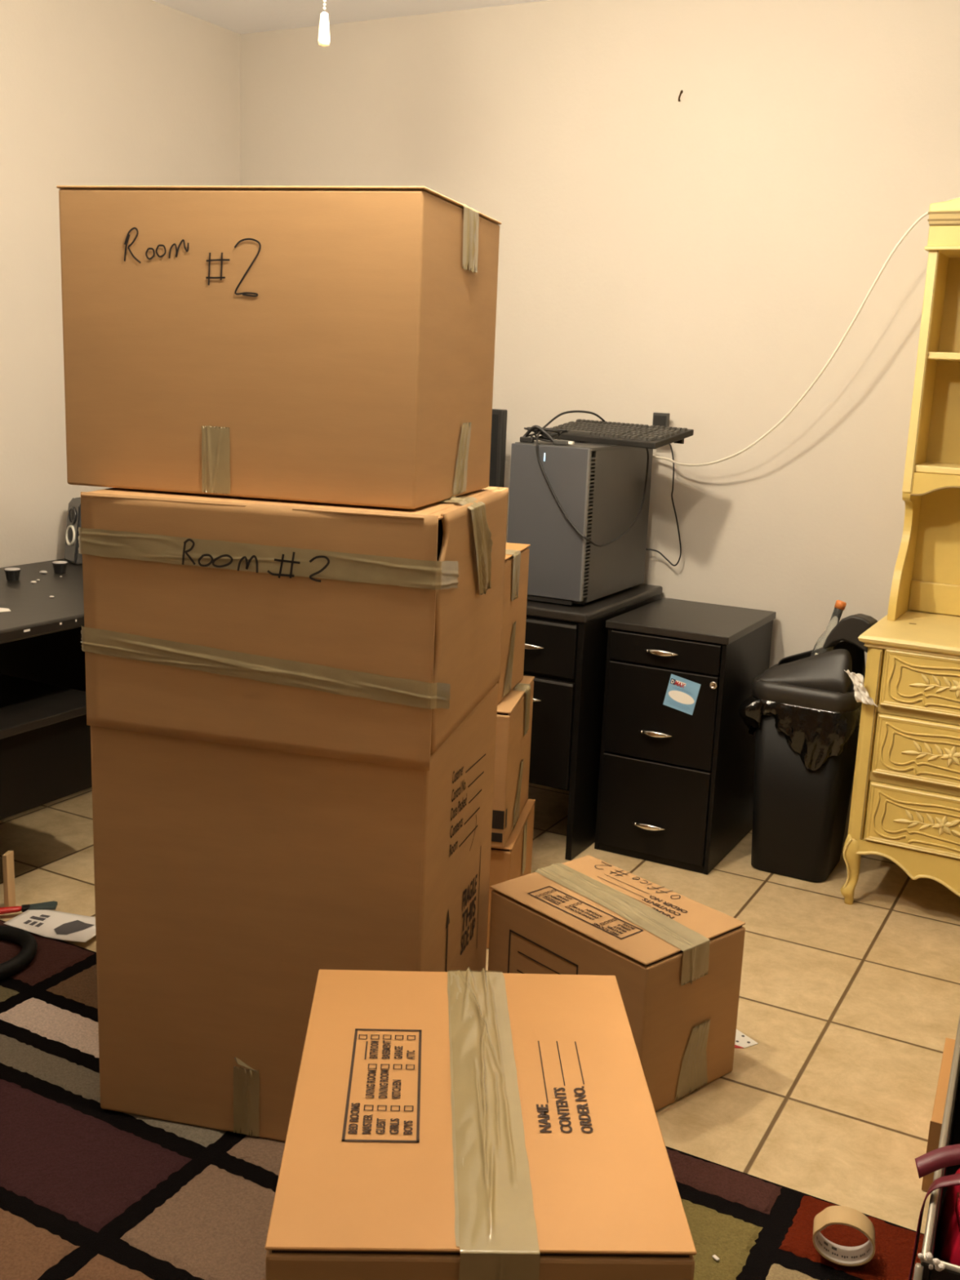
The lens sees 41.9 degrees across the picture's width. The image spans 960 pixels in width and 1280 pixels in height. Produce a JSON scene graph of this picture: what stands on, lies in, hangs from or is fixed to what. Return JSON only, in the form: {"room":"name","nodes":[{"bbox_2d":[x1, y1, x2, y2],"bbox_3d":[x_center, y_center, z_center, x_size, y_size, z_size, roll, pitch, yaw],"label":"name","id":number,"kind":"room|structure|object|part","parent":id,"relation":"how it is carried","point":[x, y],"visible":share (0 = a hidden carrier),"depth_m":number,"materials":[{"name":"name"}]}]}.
{"room":"home office","nodes":[
{"label":"home office","id":0,"kind":"room"},
{"bbox_2d":[0,0,239,568],"bbox_3d":[-2.901,-0.210,1.036,0.100,2.440,8.280,9,14,27],"label":"wall","id":1,"kind":"structure","parent":0,"point":[93,92],"depth_m":3.78,"materials":[{"name":"paint"}]},
{"bbox_2d":[152,0,548,34],"bbox_3d":[-0.350,-1.063,-0.546,5.800,0.100,8.480,9,14,27],"label":"ceiling","id":2,"kind":"structure","parent":0,"point":[238,16],"depth_m":3.99,"materials":[{"name":"white paint"}]},
{"bbox_2d":[317,0,329,46],"bbox_3d":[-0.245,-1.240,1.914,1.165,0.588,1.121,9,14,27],"label":"pull chain","id":3,"kind":"object","parent":2,"relation":"hanging from","point":[323,39],"visible":1,"depth_m":2.03,"materials":[{"name":"beige"}]},
{"bbox_2d":[0,782,959,1233],"bbox_3d":[-0.452,1.417,-0.008,5.800,0.100,8.480,9,14,27],"label":"floor","id":4,"kind":"structure","parent":0,"point":[851,1011],"depth_m":2.80,"materials":[{"name":"tile"}]},
{"bbox_2d":[2,850,15,906],"bbox_3d":[-1.155,0.592,3.077,0.012,0.147,0.034,4,12,8],"label":"wooden strip","id":5,"kind":"object","parent":4,"relation":"on","point":[8,871],"visible":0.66,"depth_m":3.07,"materials":[{"name":"brown wood"}]},
{"bbox_2d":[0,901,57,914],"bbox_3d":[-1.153,0.656,3.041,0.246,0.015,0.036,-2,13,-21],"label":"scraper","id":6,"kind":"object","parent":4,"relation":"on","point":[49,905],"visible":1,"depth_m":3.06,"materials":[{"name":"red plastic"}]},
{"bbox_3d":[-1.191,0.658,3.027,0.165,0.015,0.022,-2,13,-21],"label":"handle","id":7,"kind":"part","parent":6,"relation":"part of","materials":[{"name":"red plastic"}]},
{"bbox_2d":[0,558,92,820],"bbox_3d":[-1.255,0.223,3.420,0.693,0.714,1.380,9,14,27],"label":"writing desk","id":8,"kind":"object","parent":4,"relation":"on","point":[46,756],"visible":0.34,"depth_m":3.19,"materials":[{"name":"black laminate"}]},
{"bbox_2d":[0,608,10,612],"bbox_3d":[-1.217,-0.072,3.093,0.110,0.002,0.060,-8,16,-40],"label":"paper scrap","id":9,"kind":"object","parent":8,"relation":"on","point":[2,610],"visible":1,"depth_m":3.11,"materials":[{"name":"beige paper"}]},
{"bbox_2d":[4,567,21,581],"bbox_3d":[-1.314,-0.185,3.525,0.045,0.032,0.045,9,14,27],"label":"cup","id":10,"kind":"object","parent":8,"relation":"on","point":[12,574],"visible":1,"depth_m":3.51,"materials":[{"name":"black plastic"}]},
{"bbox_3d":[-1.313,-0.199,3.522,0.042,0.002,0.042,9,14,27],"label":"lid","id":11,"kind":"part","parent":10,"relation":"part of","materials":[{"name":"grey plastic"}]},
{"bbox_3d":[-1.545,0.194,3.575,0.020,0.682,1.340,9,14,27],"label":"panel","id":12,"kind":"part","parent":8,"relation":"part of","materials":[{"name":"black laminate"}]},
{"bbox_2d":[0,673,86,739],"bbox_3d":[-1.395,0.173,3.126,0.650,0.022,0.675,9,14,27],"label":"shelf","id":13,"kind":"object","parent":8,"relation":"attached to","point":[27,706],"depth_m":3.17,"materials":[{"name":"black wood"}]},
{"bbox_2d":[51,560,67,573],"bbox_3d":[-1.229,-0.212,3.670,0.045,0.032,0.045,9,14,27],"label":"cup","id":14,"kind":"object","parent":8,"relation":"on","point":[60,566],"visible":1,"depth_m":3.66,"materials":[{"name":"black plastic"}]},
{"bbox_3d":[-1.228,-0.227,3.667,0.042,0.002,0.042,9,14,27],"label":"lid","id":15,"kind":"part","parent":14,"relation":"part of","materials":[{"name":"grey plastic"}]},
{"bbox_2d":[64,497,82,564],"bbox_3d":[-1.209,-0.339,3.858,0.118,0.200,0.090,-8,16,-39],"label":"speaker","id":16,"kind":"object","parent":8,"relation":"on","point":[72,555],"visible":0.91,"depth_m":3.82},
{"bbox_2d":[3,909,95,942],"bbox_3d":[-1.000,0.675,2.984,0.227,0.017,0.155,5,13,13],"label":"leaflet","id":17,"kind":"object","parent":4,"relation":"on","point":[57,925],"visible":0.84,"depth_m":2.98,"materials":[{"name":"beige paper"}]},
{"bbox_2d":[23,914,93,934],"bbox_3d":[-0.992,0.677,2.977,0.187,0.009,0.096,9,14,27],"label":"picture","id":18,"kind":"object","parent":17,"relation":"on","point":[39,924],"depth_m":2.98,"materials":[{"name":"grey paper"}]},
{"bbox_2d":[0,920,924,1279],"bbox_3d":[-0.489,1.058,1.368,2.930,0.012,2.336,9,14,27],"label":"area rug","id":19,"kind":"object","parent":4,"relation":"on","point":[88,1191],"visible":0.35,"depth_m":2.08,"materials":[{"name":"carpet"}]},
{"bbox_2d":[0,924,37,979],"bbox_3d":[-1.124,0.698,2.803,0.269,0.041,0.243,9,14,27],"label":"loop","id":20,"kind":"object","parent":19,"relation":"on","point":[25,940],"visible":1,"depth_m":2.79,"materials":[{"name":"black rubber"}]},
{"bbox_2d":[77,486,508,1141],"bbox_3d":[-0.312,0.274,2.340,0.627,1.121,0.563,5,13,12],"label":"cardboard box","id":21,"kind":"object","parent":19,"relation":"on","point":[291,705],"visible":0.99,"depth_m":2.07,"materials":[{"name":"brown cardboard"}]},
{"bbox_3d":[-0.362,-0.016,2.008,0.596,0.405,0.009,5,13,12],"label":"sleeve panel","id":22,"kind":"part","parent":21,"relation":"part of","materials":[{"name":"brown cardboard"}]},
{"bbox_2d":[56,185,501,509],"bbox_3d":[-0.326,-0.509,2.182,0.627,0.482,0.444,6,13,15],"label":"cardboard box","id":23,"kind":"object","parent":21,"relation":"on","point":[331,344],"visible":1,"depth_m":1.98,"materials":[{"name":"brown cardboard"}]},
{"bbox_3d":[-0.013,-0.054,2.215,0.008,0.384,0.526,5,13,12],"label":"sleeve panel","id":24,"kind":"part","parent":21,"relation":"part of","materials":[{"name":"brown cardboard"}]},
{"bbox_3d":[-0.242,-0.130,2.531,0.592,0.390,0.006,5,13,12],"label":"sleeve panel","id":25,"kind":"part","parent":21,"relation":"part of","materials":[{"name":"brown cardboard"}]},
{"bbox_2d":[264,966,697,1279],"bbox_3d":[-0.017,0.778,1.634,0.447,0.460,0.629,2,12,-2],"label":"cardboard box","id":26,"kind":"object","parent":19,"relation":"on","point":[468,1124],"visible":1,"depth_m":1.48,"materials":[{"name":"brown cardboard"}]},
{"bbox_2d":[711,1254,719,1261],"bbox_3d":[0.366,0.959,1.947,0.006,0.003,0.012,-6,15,-32],"label":"bit","id":27,"kind":"object","parent":19,"relation":"on","point":[715,1257],"visible":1,"depth_m":1.95,"materials":[{"name":"beige"}]},
{"bbox_2d":[812,1205,875,1266],"bbox_3d":[0.567,0.928,1.953,0.093,0.073,0.050,6,13,16],"label":"tape roll","id":28,"kind":"object","parent":19,"relation":"on","point":[860,1255],"visible":1,"depth_m":1.95,"materials":[{"name":"paper"}]},
{"bbox_2d":[816,1235,870,1258],"bbox_3d":[0.567,0.927,1.954,0.082,0.062,0.021,6,9,16],"label":"print","id":29,"kind":"object","parent":28,"relation":"attached to","point":[826,1248],"depth_m":1.96,"materials":[{"name":"grey"}]},
{"bbox_2d":[913,1014,959,1279],"bbox_3d":[0.891,0.863,1.800,0.467,0.296,0.729,8,13,23],"label":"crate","id":30,"kind":"object","parent":19,"relation":"on","point":[929,1268],"visible":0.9,"depth_m":1.71,"materials":[{"name":"white metal"}]},
{"bbox_3d":[0.535,0.904,1.573,0.009,0.275,0.009,3,12,1],"label":"corner trim","id":31,"kind":"part","parent":30,"relation":"part of","materials":[{"name":"silver"}]},
{"bbox_2d":[908,1143,959,1279],"bbox_3d":[0.733,0.852,1.660,0.330,0.338,0.356,8,13,23],"label":"bag","id":32,"kind":"object","parent":30,"relation":"in","point":[947,1247],"visible":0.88,"depth_m":1.69,"materials":[{"name":"red"}]},
{"bbox_2d":[486,799,535,948],"bbox_3d":[-0.041,0.565,3.150,0.304,0.257,0.361,5,12,11],"label":"cardboard box","id":33,"kind":"object","parent":4,"relation":"on","point":[512,861],"visible":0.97,"depth_m":3.01,"materials":[{"name":"brown cardboard"}]},
{"bbox_2d":[490,675,534,848],"bbox_3d":[-0.046,0.275,3.082,0.310,0.335,0.362,5,12,11],"label":"cardboard box","id":34,"kind":"object","parent":33,"relation":"on","point":[514,711],"visible":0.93,"depth_m":2.95,"materials":[{"name":"brown cardboard"}]},
{"bbox_2d":[497,542,530,704],"bbox_3d":[-0.059,-0.059,3.029,0.310,0.348,0.280,5,13,14],"label":"cardboard box","id":35,"kind":"object","parent":34,"relation":"on","point":[517,555],"visible":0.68,"depth_m":2.98,"materials":[{"name":"brown cardboard"}]},
{"bbox_2d":[523,583,662,860],"bbox_3d":[0.003,0.168,3.916,0.924,0.711,0.612,9,14,27],"label":"computer desk","id":36,"kind":"object","parent":4,"relation":"on","point":[566,646],"visible":0.37,"depth_m":3.50,"materials":[{"name":"black laminate"}]},
{"bbox_2d":[488,408,507,487],"bbox_3d":[-0.151,-0.477,3.959,0.500,0.518,0.220,9,14,27],"label":"monitor","id":37,"kind":"object","parent":36,"relation":"on","point":[499,420],"visible":0.06,"depth_m":3.81,"materials":[{"name":"black plastic"}]},
{"bbox_3d":[0.123,0.015,3.479,0.115,0.016,0.025,9,14,27],"label":"handle","id":38,"kind":"part","parent":36,"relation":"part of","materials":[{"name":"silver metal"}]},
{"bbox_3d":[0.117,0.162,3.511,0.115,0.016,0.025,9,14,27],"label":"handle","id":39,"kind":"part","parent":36,"relation":"part of","materials":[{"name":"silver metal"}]},
{"bbox_3d":[0.085,0.242,3.570,0.385,0.308,0.018,9,14,27],"label":"drawer","id":40,"kind":"part","parent":36,"relation":"part of","materials":[{"name":"black laminate"}]},
{"bbox_3d":[0.095,0.006,3.518,0.385,0.151,0.018,9,14,27],"label":"drawer","id":41,"kind":"part","parent":36,"relation":"part of","materials":[{"name":"black laminate"}]},
{"bbox_2d":[506,439,653,605],"bbox_3d":[0.297,-0.357,3.674,0.237,0.440,0.483,9,14,27],"label":"computer tower","id":42,"kind":"object","parent":36,"relation":"on","point":[599,487],"visible":0.88,"depth_m":3.48,"materials":[{"name":"grey metal"}]},
{"bbox_2d":[520,425,573,445],"bbox_3d":[0.194,-0.571,3.486,0.172,0.049,0.086,9,14,27],"label":"coiled cable","id":43,"kind":"object","parent":42,"relation":"on","point":[545,436],"visible":0.98,"depth_m":3.47,"materials":[{"name":"black plastic"}]},
{"bbox_3d":[0.185,-0.326,3.470,0.236,0.418,0.012,9,14,27],"label":"panel","id":44,"kind":"part","parent":42,"relation":"part of","materials":[{"name":"grey metal"}]},
{"bbox_3d":[0.310,-0.568,3.637,0.236,0.010,0.462,9,14,27],"label":"panel","id":45,"kind":"part","parent":42,"relation":"part of","materials":[{"name":"grey metal"}]},
{"bbox_3d":[0.193,-0.325,3.494,0.220,0.422,0.038,9,14,27],"label":"frame","id":46,"kind":"part","parent":42,"relation":"part of","materials":[{"name":"black plastic"}]},
{"bbox_3d":[0.287,-0.310,3.416,0.005,0.414,0.012,9,14,27],"label":"edge trim","id":47,"kind":"part","parent":42,"relation":"part of","materials":[{"name":"grey metal"}]},
{"bbox_2d":[535,410,693,546],"bbox_3d":[0.335,-0.463,3.571,0.451,0.363,0.469,-7,15,-37],"label":"keyboard","id":48,"kind":"object","parent":42,"relation":"on","point":[637,435],"visible":0.96,"depth_m":3.52,"materials":[{"name":"black plastic"}]},
{"bbox_2d":[652,412,670,426],"bbox_3d":[0.544,-0.641,3.784,0.048,0.088,0.020,9,14,27],"label":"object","id":49,"kind":"object","parent":48,"relation":"on","point":[659,419],"visible":0.44,"depth_m":3.77,"materials":[{"name":"grey plastic"}]},
{"bbox_3d":[0.310,-0.363,3.694,0.231,0.426,0.434,9,14,27],"label":"panel","id":50,"kind":"part","parent":42,"relation":"part of","materials":[{"name":"grey metal"}]},
{"bbox_2d":[646,444,681,566],"bbox_3d":[0.572,-0.414,3.826,0.111,0.374,0.021,7,13,20],"label":"cable","id":51,"kind":"object","parent":42,"relation":"attached to","point":[660,553],"visible":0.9,"depth_m":3.82,"materials":[{"name":"black plastic"}]},
{"bbox_3d":[0.022,-0.168,3.853,0.924,0.026,0.589,9,14,27],"label":"panel","id":52,"kind":"part","parent":36,"relation":"part of","materials":[{"name":"black wood"}]},
{"bbox_3d":[0.402,0.239,3.725,0.018,0.685,0.583,9,14,27],"label":"panel","id":53,"kind":"part","parent":36,"relation":"part of","materials":[{"name":"black laminate"}]},
{"bbox_2d":[488,854,745,1111],"bbox_3d":[0.264,0.677,2.528,0.290,0.326,0.441,-8,16,-40],"label":"cardboard box","id":54,"kind":"object","parent":4,"relation":"on","point":[675,959],"visible":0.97,"depth_m":2.41,"materials":[{"name":"brown cardboard"}]},
{"bbox_3d":[0.119,0.693,2.474,0.001,0.190,0.194,-8,16,-40],"label":"printed frame","id":55,"kind":"part","parent":54,"relation":"part of","materials":[{"name":"brown cardboard"}]},
{"bbox_2d":[594,597,776,875],"bbox_3d":[0.596,0.263,3.670,0.354,0.677,0.486,9,14,27],"label":"filing cabinet","id":56,"kind":"object","parent":4,"relation":"on","point":[676,787],"visible":1,"depth_m":3.50,"materials":[{"name":"black laminate"}]},
{"bbox_3d":[0.471,0.523,3.522,0.100,0.016,0.025,9,14,27],"label":"handle","id":57,"kind":"part","parent":56,"relation":"part of","materials":[{"name":"silver metal"}]},
{"bbox_3d":[0.482,0.259,3.465,0.100,0.016,0.025,9,14,27],"label":"handle","id":58,"kind":"part","parent":56,"relation":"part of","materials":[{"name":"silver metal"}]},
{"bbox_3d":[0.488,0.473,3.527,0.314,0.271,0.018,9,14,27],"label":"drawer","id":59,"kind":"part","parent":56,"relation":"part of","materials":[{"name":"black laminate"}]},
{"bbox_3d":[0.497,0.308,3.495,0.342,0.655,0.010,9,14,27],"label":"frame","id":60,"kind":"part","parent":56,"relation":"part of","materials":[{"name":"black laminate"}]},
{"bbox_3d":[0.491,0.034,3.416,0.100,0.016,0.025,9,14,27],"label":"handle","id":61,"kind":"part","parent":56,"relation":"part of","materials":[{"name":"silver metal"}]},
{"bbox_3d":[0.499,0.206,3.470,0.314,0.263,0.018,9,14,27],"label":"drawer","id":62,"kind":"part","parent":56,"relation":"part of","materials":[{"name":"black laminate"}]},
{"bbox_3d":[0.506,0.033,3.432,0.314,0.081,0.018,9,14,27],"label":"drawer","id":63,"kind":"part","parent":56,"relation":"part of","materials":[{"name":"black laminate"}]},
{"bbox_2d":[662,673,701,715],"bbox_3d":[0.550,0.149,3.417,0.103,0.106,0.002,9,14,27],"label":"card","id":64,"kind":"object","parent":56,"relation":"attached to","point":[682,694],"visible":1,"depth_m":3.42,"materials":[{"name":"blue paper"}]},
{"bbox_2d":[667,687,692,710],"bbox_3d":[0.545,0.159,3.421,0.071,0.061,0.001,9,14,27],"label":"print","id":65,"kind":"object","parent":64,"relation":"attached to","point":[678,698],"depth_m":3.42,"materials":[{"name":"white"}]},
{"bbox_3d":[0.615,-0.059,3.611,0.354,0.021,0.460,9,14,27],"label":"panel","id":66,"kind":"part","parent":56,"relation":"part of","materials":[{"name":"black wood"}]},
{"bbox_2d":[734,1029,758,1048],"bbox_3d":[0.533,0.832,2.633,0.105,0.002,0.091,11,15,35],"label":"printed card","id":67,"kind":"object","parent":4,"relation":"on","point":[742,1041],"visible":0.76,"depth_m":2.61,"materials":[{"name":"white paper"}]},
{"bbox_2d":[737,613,877,882],"bbox_3d":[0.910,0.277,3.516,0.317,0.740,0.321,9,14,27],"label":"waste bin","id":68,"kind":"object","parent":4,"relation":"on","point":[803,710],"visible":0.82,"depth_m":3.41,"materials":[{"name":"black plastic"}]},
{"bbox_2d":[755,648,852,693],"bbox_3d":[0.874,0.071,3.378,0.243,0.113,0.064,9,14,27],"label":"lid","id":69,"kind":"object","parent":68,"relation":"attached to","point":[824,673],"depth_m":3.36,"materials":[{"name":"black plastic"}]},
{"bbox_3d":[0.924,0.129,3.479,0.284,0.055,0.300,9,14,27],"label":"lid","id":70,"kind":"part","parent":68,"relation":"part of","materials":[{"name":"black plastic"}]},
{"bbox_2d":[810,600,846,656],"bbox_3d":[0.953,0.020,3.486,0.105,0.269,0.056,3,12,1],"label":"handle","id":71,"kind":"object","parent":68,"relation":"on","point":[839,606],"visible":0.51,"depth_m":3.46,"materials":[{"name":"white plastic"}]},
{"bbox_2d":[844,669,878,706],"bbox_3d":[0.965,0.121,3.177,0.093,0.085,0.022,9,14,27],"label":"tissue","id":72,"kind":"object","parent":68,"relation":"hanging from","point":[861,695],"visible":1,"depth_m":3.18,"materials":[{"name":"white paper"}]},
{"bbox_2d":[840,609,959,904],"bbox_3d":[1.492,0.371,3.215,1.002,0.733,0.476,9,14,27],"label":"dresser","id":73,"kind":"object","parent":4,"relation":"on","point":[905,804],"visible":1,"depth_m":3.18,"materials":[{"name":"beige paint"}]},
{"bbox_3d":[0.980,0.602,3.312,0.050,0.200,0.050,9,14,27],"label":"leg","id":74,"kind":"part","parent":73,"relation":"part of","materials":[{"name":"beige paint"}]},
{"bbox_3d":[0.996,0.269,3.238,0.039,0.513,0.035,9,14,27],"label":"corner post","id":75,"kind":"part","parent":73,"relation":"part of","materials":[{"name":"beige paint"}]},
{"bbox_3d":[1.506,0.030,3.140,1.002,0.033,0.475,9,14,27],"label":"panel","id":76,"kind":"part","parent":73,"relation":"part of","materials":[{"name":"yellow wood"}]},
{"bbox_3d":[1.386,0.501,3.050,0.870,0.157,0.018,9,14,27],"label":"drawer","id":77,"kind":"part","parent":73,"relation":"part of","materials":[{"name":"beige paint"}]},
{"bbox_3d":[1.382,0.502,3.043,0.839,0.123,0.006,9,14,27],"label":"carved frame","id":78,"kind":"part","parent":73,"relation":"part of","materials":[{"name":"beige paint"}]},
{"bbox_3d":[1.393,0.323,3.011,0.870,0.156,0.018,9,14,27],"label":"drawer","id":79,"kind":"part","parent":73,"relation":"part of","materials":[{"name":"beige paint"}]},
{"bbox_3d":[1.400,0.151,2.974,0.870,0.147,0.018,9,14,27],"label":"drawer","id":80,"kind":"part","parent":73,"relation":"part of","materials":[{"name":"beige paint"}]},
{"bbox_3d":[1.382,0.503,3.043,0.798,0.086,0.005,9,14,27],"label":"carved frame","id":81,"kind":"part","parent":73,"relation":"part of","materials":[{"name":"beige paint"}]},
{"bbox_3d":[1.389,0.324,3.005,0.839,0.122,0.006,9,14,27],"label":"carved frame","id":82,"kind":"part","parent":73,"relation":"part of","materials":[{"name":"beige paint"}]},
{"bbox_2d":[887,197,959,620],"bbox_3d":[1.588,-0.557,3.120,0.980,1.127,0.221,9,14,27],"label":"hutch","id":83,"kind":"object","parent":73,"relation":"on","point":[926,574],"visible":1,"depth_m":3.38,"materials":[{"name":"beige paint"}]},
{"bbox_2d":[652,196,959,466],"bbox_3d":[0.935,-0.820,3.419,1.126,0.748,0.158,10,14,32],"label":"cable","id":84,"kind":"object","parent":83,"relation":"attached to","point":[920,218],"visible":0.95,"depth_m":3.38,"materials":[{"name":"beige plastic"}]},
{"bbox_3d":[1.610,-0.064,3.308,0.920,0.084,0.016,9,14,27],"label":"rail","id":85,"kind":"part","parent":83,"relation":"part of","materials":[{"name":"beige paint"}]},
{"bbox_3d":[1.635,-0.497,3.227,0.920,0.966,0.012,9,14,27],"label":"panel","id":86,"kind":"part","parent":83,"relation":"part of","materials":[{"name":"beige paint"}]},
{"bbox_2d":[915,462,959,475],"bbox_3d":[1.586,-0.404,3.162,0.920,0.018,0.179,9,14,27],"label":"shelf","id":87,"kind":"object","parent":83,"relation":"attached to","point":[921,468],"depth_m":3.28,"materials":[{"name":"yellow wood"}]},
{"bbox_3d":[1.603,-0.942,3.036,0.978,0.010,0.220,9,14,27],"label":"moulding","id":88,"kind":"part","parent":83,"relation":"part of","materials":[{"name":"yellow wood"}]},
{"bbox_2d":[927,351,959,361],"bbox_3d":[1.597,-0.687,3.100,0.920,0.018,0.179,9,14,27],"label":"shelf","id":89,"kind":"object","parent":83,"relation":"attached to","point":[931,356],"depth_m":3.22,"materials":[{"name":"yellow wood"}]},
{"bbox_3d":[1.607,-1.025,3.019,0.980,0.004,0.218,9,14,27],"label":"moulding","id":90,"kind":"part","parent":83,"relation":"part of","materials":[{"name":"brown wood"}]},
{"bbox_3d":[1.607,-1.009,3.023,0.978,0.004,0.217,9,14,27],"label":"moulding","id":91,"kind":"part","parent":83,"relation":"part of","materials":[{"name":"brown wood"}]},
{"bbox_3d":[1.607,-1.017,3.022,0.974,0.014,0.215,9,14,27],"label":"moulding","id":92,"kind":"part","parent":83,"relation":"part of","materials":[{"name":"yellow wood"}]},
{"bbox_3d":[1.607,-1.007,3.025,0.972,0.014,0.214,9,14,27],"label":"moulding","id":93,"kind":"part","parent":83,"relation":"part of","materials":[{"name":"yellow wood"}]},
{"bbox_3d":[1.607,-0.999,3.027,0.970,0.004,0.213,9,14,27],"label":"moulding","id":94,"kind":"part","parent":83,"relation":"part of","materials":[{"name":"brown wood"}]},
{"bbox_3d":[1.389,0.325,3.005,0.798,0.085,0.005,9,14,27],"label":"carved frame","id":95,"kind":"part","parent":73,"relation":"part of","materials":[{"name":"beige paint"}]},
{"bbox_3d":[1.396,0.153,2.967,0.839,0.116,0.006,9,14,27],"label":"carved frame","id":96,"kind":"part","parent":73,"relation":"part of","materials":[{"name":"beige paint"}]},
{"bbox_3d":[1.396,0.154,2.968,0.798,0.081,0.005,9,14,27],"label":"carved frame","id":97,"kind":"part","parent":73,"relation":"part of","materials":[{"name":"beige paint"}]},
{"bbox_2d":[921,1037,955,1191],"bbox_3d":[0.837,0.854,2.274,0.026,0.133,0.312,8,13,23],"label":"carton","id":98,"kind":"object","parent":4,"relation":"on","point":[935,1124],"visible":0.49,"depth_m":2.18,"materials":[{"name":"brown cardboard"}]},
{"bbox_2d":[240,0,959,841],"bbox_3d":[1.604,-0.524,3.335,5.800,2.440,0.100,9,14,27],"label":"wall","id":99,"kind":"structure","parent":0,"point":[700,259],"depth_m":3.71,"materials":[{"name":"paint"}]},
{"bbox_2d":[678,89,683,101],"bbox_3d":[0.581,-1.577,3.635,0.014,0.033,0.009,-5,14,-29],"label":"wall hook","id":100,"kind":"object","parent":99,"relation":"attached to","point":[682,91],"visible":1,"depth_m":3.63,"materials":[{"name":"black metal"}]}
]}

